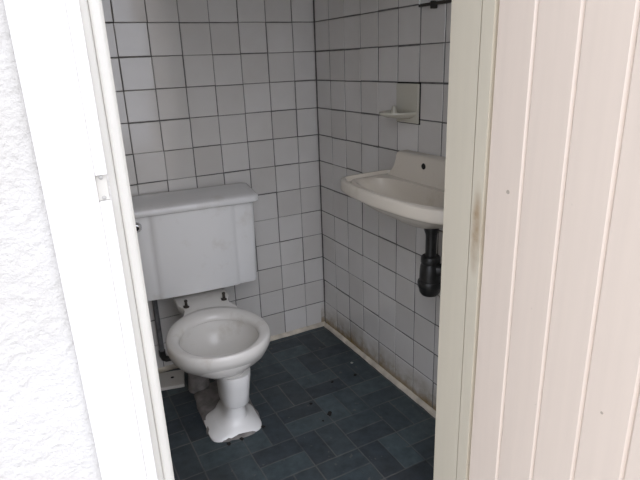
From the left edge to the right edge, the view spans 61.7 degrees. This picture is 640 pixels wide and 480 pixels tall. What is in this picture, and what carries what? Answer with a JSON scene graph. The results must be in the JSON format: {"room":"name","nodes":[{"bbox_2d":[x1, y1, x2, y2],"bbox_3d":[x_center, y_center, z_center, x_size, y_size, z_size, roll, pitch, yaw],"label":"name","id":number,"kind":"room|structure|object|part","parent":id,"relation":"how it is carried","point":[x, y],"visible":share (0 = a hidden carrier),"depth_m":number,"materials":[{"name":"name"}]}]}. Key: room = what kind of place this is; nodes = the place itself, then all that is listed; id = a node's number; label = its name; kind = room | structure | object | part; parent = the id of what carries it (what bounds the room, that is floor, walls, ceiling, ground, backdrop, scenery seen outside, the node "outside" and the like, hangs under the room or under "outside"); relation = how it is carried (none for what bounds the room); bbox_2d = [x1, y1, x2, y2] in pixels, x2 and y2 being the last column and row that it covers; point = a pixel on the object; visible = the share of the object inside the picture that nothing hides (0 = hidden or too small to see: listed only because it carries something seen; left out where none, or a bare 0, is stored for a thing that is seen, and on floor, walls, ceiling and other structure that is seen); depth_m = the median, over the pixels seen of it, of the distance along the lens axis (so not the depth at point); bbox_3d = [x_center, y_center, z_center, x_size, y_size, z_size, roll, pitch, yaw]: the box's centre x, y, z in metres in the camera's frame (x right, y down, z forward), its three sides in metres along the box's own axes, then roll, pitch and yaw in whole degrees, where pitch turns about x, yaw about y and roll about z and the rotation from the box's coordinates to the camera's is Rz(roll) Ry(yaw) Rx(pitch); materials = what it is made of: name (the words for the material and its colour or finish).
{"room":"outside toilet doorway","nodes":[
{"label":"outside toilet doorway","id":0,"kind":"room"},
{"bbox_2d":[0,0,157,479],"bbox_3d":[0.080,-0.352,0.976,7.200,2.870,0.100,-12,21,-26],"label":"wall","id":1,"kind":"structure","parent":0,"point":[46,433],"depth_m":0.79,"materials":[{"name":"paint"}]},
{"bbox_2d":[3,0,146,479],"bbox_3d":[-0.345,0.090,0.806,0.069,1.970,0.014,-12,21,-26],"label":"trim","id":2,"kind":"structure","parent":1,"relation":"attached to","point":[39,29],"depth_m":0.76,"materials":[{"name":"white paint"}]},
{"bbox_2d":[65,0,157,479],"bbox_3d":[-0.306,0.115,0.838,0.017,1.900,0.011,-12,21,-26],"label":"trim","id":3,"kind":"structure","parent":1,"relation":"attached to","point":[72,6],"depth_m":0.79,"materials":[{"name":"white paint"}]},
{"bbox_2d":[95,175,109,200],"bbox_3d":[-0.315,-0.076,0.776,0.015,0.037,0.005,-12,21,-26],"label":"strike plate","id":4,"kind":"object","parent":3,"relation":"attached to","point":[101,181],"visible":1,"depth_m":0.78,"materials":[{"name":"beige paint"}]},
{"bbox_2d":[79,0,174,479],"bbox_3d":[-0.313,0.104,0.902,0.039,1.852,0.103,-12,21,-26],"label":"trim","id":5,"kind":"structure","parent":1,"relation":"attached to","point":[91,10],"depth_m":0.81,"materials":[{"name":"beige paint"}]},
{"bbox_2d":[433,0,499,479],"bbox_3d":[0.331,-0.029,1.226,0.026,1.846,0.122,-12,21,-26],"label":"trim","id":6,"kind":"structure","parent":1,"relation":"attached to","point":[474,23],"depth_m":1.21,"materials":[{"name":"beige paint"}]},
{"bbox_2d":[469,0,639,479],"bbox_3d":[0.528,0.069,0.897,0.036,1.821,0.654,-12,21,-26],"label":"door","id":7,"kind":"structure","parent":1,"relation":"in","point":[557,392],"depth_m":0.99,"materials":[{"name":"white paint"}]},
{"bbox_2d":[102,0,324,367],"bbox_3d":[-0.587,-0.496,2.190,1.450,2.380,0.102,-12,21,-26],"label":"wall","id":8,"kind":"structure","parent":0,"point":[209,92],"depth_m":2.25,"materials":[{"name":"tile"}]},
{"bbox_2d":[152,300,170,361],"bbox_3d":[-0.691,0.373,2.319,0.047,0.353,0.030,-12,21,-26],"label":"pipe","id":9,"kind":"object","parent":8,"relation":"attached to","point":[162,353],"visible":0.84,"depth_m":2.32,"materials":[{"name":"black plastic"}]},
{"bbox_2d":[158,321,325,372],"bbox_3d":[-0.521,0.543,2.486,1.250,0.019,0.016,-12,21,-26],"label":"baseboard","id":10,"kind":"structure","parent":8,"relation":"attached to","point":[317,325],"depth_m":2.66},
{"bbox_2d":[161,326,435,479],"bbox_3d":[-0.219,0.774,1.979,1.450,0.120,1.475,-12,21,-26],"label":"floor","id":11,"kind":"structure","parent":0,"point":[374,430],"depth_m":2.00,"materials":[{"name":"tile"}]},
{"bbox_2d":[158,370,184,390],"bbox_3d":[-0.644,0.605,2.316,0.112,0.017,0.124,-7,19,-13],"label":"block","id":12,"kind":"object","parent":11,"relation":"on","point":[171,379],"depth_m":2.30,"materials":[{"name":"ceramic"}]},
{"bbox_2d":[131,183,270,441],"bbox_3d":[-0.402,0.271,2.039,0.522,0.813,0.700,-10,20,-22],"label":"toilet","id":13,"kind":"object","parent":11,"relation":"on","point":[195,243],"visible":0.96,"depth_m":2.08,"materials":[{"name":"ceramic"}]},
{"bbox_3d":[-0.692,-0.046,2.017,0.042,0.042,0.022,-10,20,-22],"label":"flush lever","id":14,"kind":"part","parent":13,"relation":"part of","materials":[{"name":"silver metal"}]},
{"bbox_3d":[-0.519,-0.162,2.140,0.522,0.049,0.190,-10,20,-22],"label":"cistern lid","id":15,"kind":"part","parent":13,"relation":"part of","materials":[{"name":"ceramic"}]},
{"bbox_2d":[173,288,237,315],"bbox_3d":[-0.475,0.268,2.194,0.216,0.052,0.315,-10,20,-22],"label":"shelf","id":16,"kind":"object","parent":13,"relation":"attached to","point":[211,302],"depth_m":2.15,"materials":[{"name":"ceramic"}]},
{"bbox_3d":[-0.363,0.401,1.932,0.362,0.176,0.410,-10,20,-22],"label":"bowl","id":17,"kind":"part","parent":13,"relation":"part of","materials":[{"name":"ceramic"}]},
{"bbox_2d":[313,0,451,410],"bbox_3d":[0.308,-0.451,1.953,0.102,2.380,1.375,-12,21,-26],"label":"wall","id":18,"kind":"structure","parent":0,"point":[373,299],"depth_m":2.11,"materials":[{"name":"tile"}]},
{"bbox_2d":[324,323,435,418],"bbox_3d":[0.326,0.599,2.220,0.016,0.019,1.253,-12,21,-26],"label":"baseboard","id":19,"kind":"structure","parent":18,"relation":"attached to","point":[430,410],"depth_m":2.30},
{"bbox_2d":[340,150,445,228],"bbox_3d":[0.281,-0.147,1.703,0.280,0.204,0.578,-12,21,-26],"label":"basin","id":20,"kind":"object","parent":18,"relation":"attached to","point":[411,193],"visible":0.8,"depth_m":1.75,"materials":[{"name":"ceramic"}]},
{"bbox_2d":[417,229,441,296],"bbox_3d":[0.395,0.066,1.740,0.152,0.239,0.086,-3,19,-3],"label":"trap","id":21,"kind":"object","parent":20,"relation":"attached to","point":[429,281],"visible":0.78,"depth_m":1.72,"materials":[{"name":"black plastic"}]},
{"bbox_2d":[417,279,440,296],"bbox_3d":[0.362,0.156,1.770,0.081,0.052,0.081,-12,21,-26],"label":"cup","id":22,"kind":"object","parent":21,"relation":"on","point":[427,287],"depth_m":1.74,"materials":[{"name":"black plastic"}]},
{"bbox_2d":[379,82,420,124],"bbox_3d":[0.255,-0.464,1.825,0.104,0.138,0.150,-12,21,-26],"label":"soap dish","id":23,"kind":"object","parent":18,"relation":"attached to","point":[407,108],"visible":1,"depth_m":1.81,"materials":[{"name":"ceramic"}]},
{"bbox_3d":[0.252,-0.428,1.840,0.100,0.024,0.142,-12,21,-26],"label":"dish","id":24,"kind":"part","parent":23,"relation":"part of","materials":[{"name":"ceramic"}]},
{"bbox_3d":[0.301,-0.469,1.836,0.011,0.131,0.121,-12,21,-26],"label":"plate","id":25,"kind":"part","parent":23,"relation":"part of","materials":[{"name":"ceramic"}]},
{"bbox_2d":[418,0,451,8],"bbox_3d":[0.404,-0.960,1.420,0.018,0.612,0.423,-12,21,-26],"label":"wall mirror","id":26,"kind":"object","parent":18,"relation":"attached to","point":[433,4],"visible":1,"depth_m":1.63,"materials":[{"name":"clear glass"}]},
{"bbox_2d":[420,0,441,3],"bbox_3d":[0.404,-0.969,1.417,0.006,0.594,0.410,-12,21,-26],"label":"mirror glass","id":27,"kind":"object","parent":26,"relation":"on","point":[421,1],"depth_m":1.63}
]}

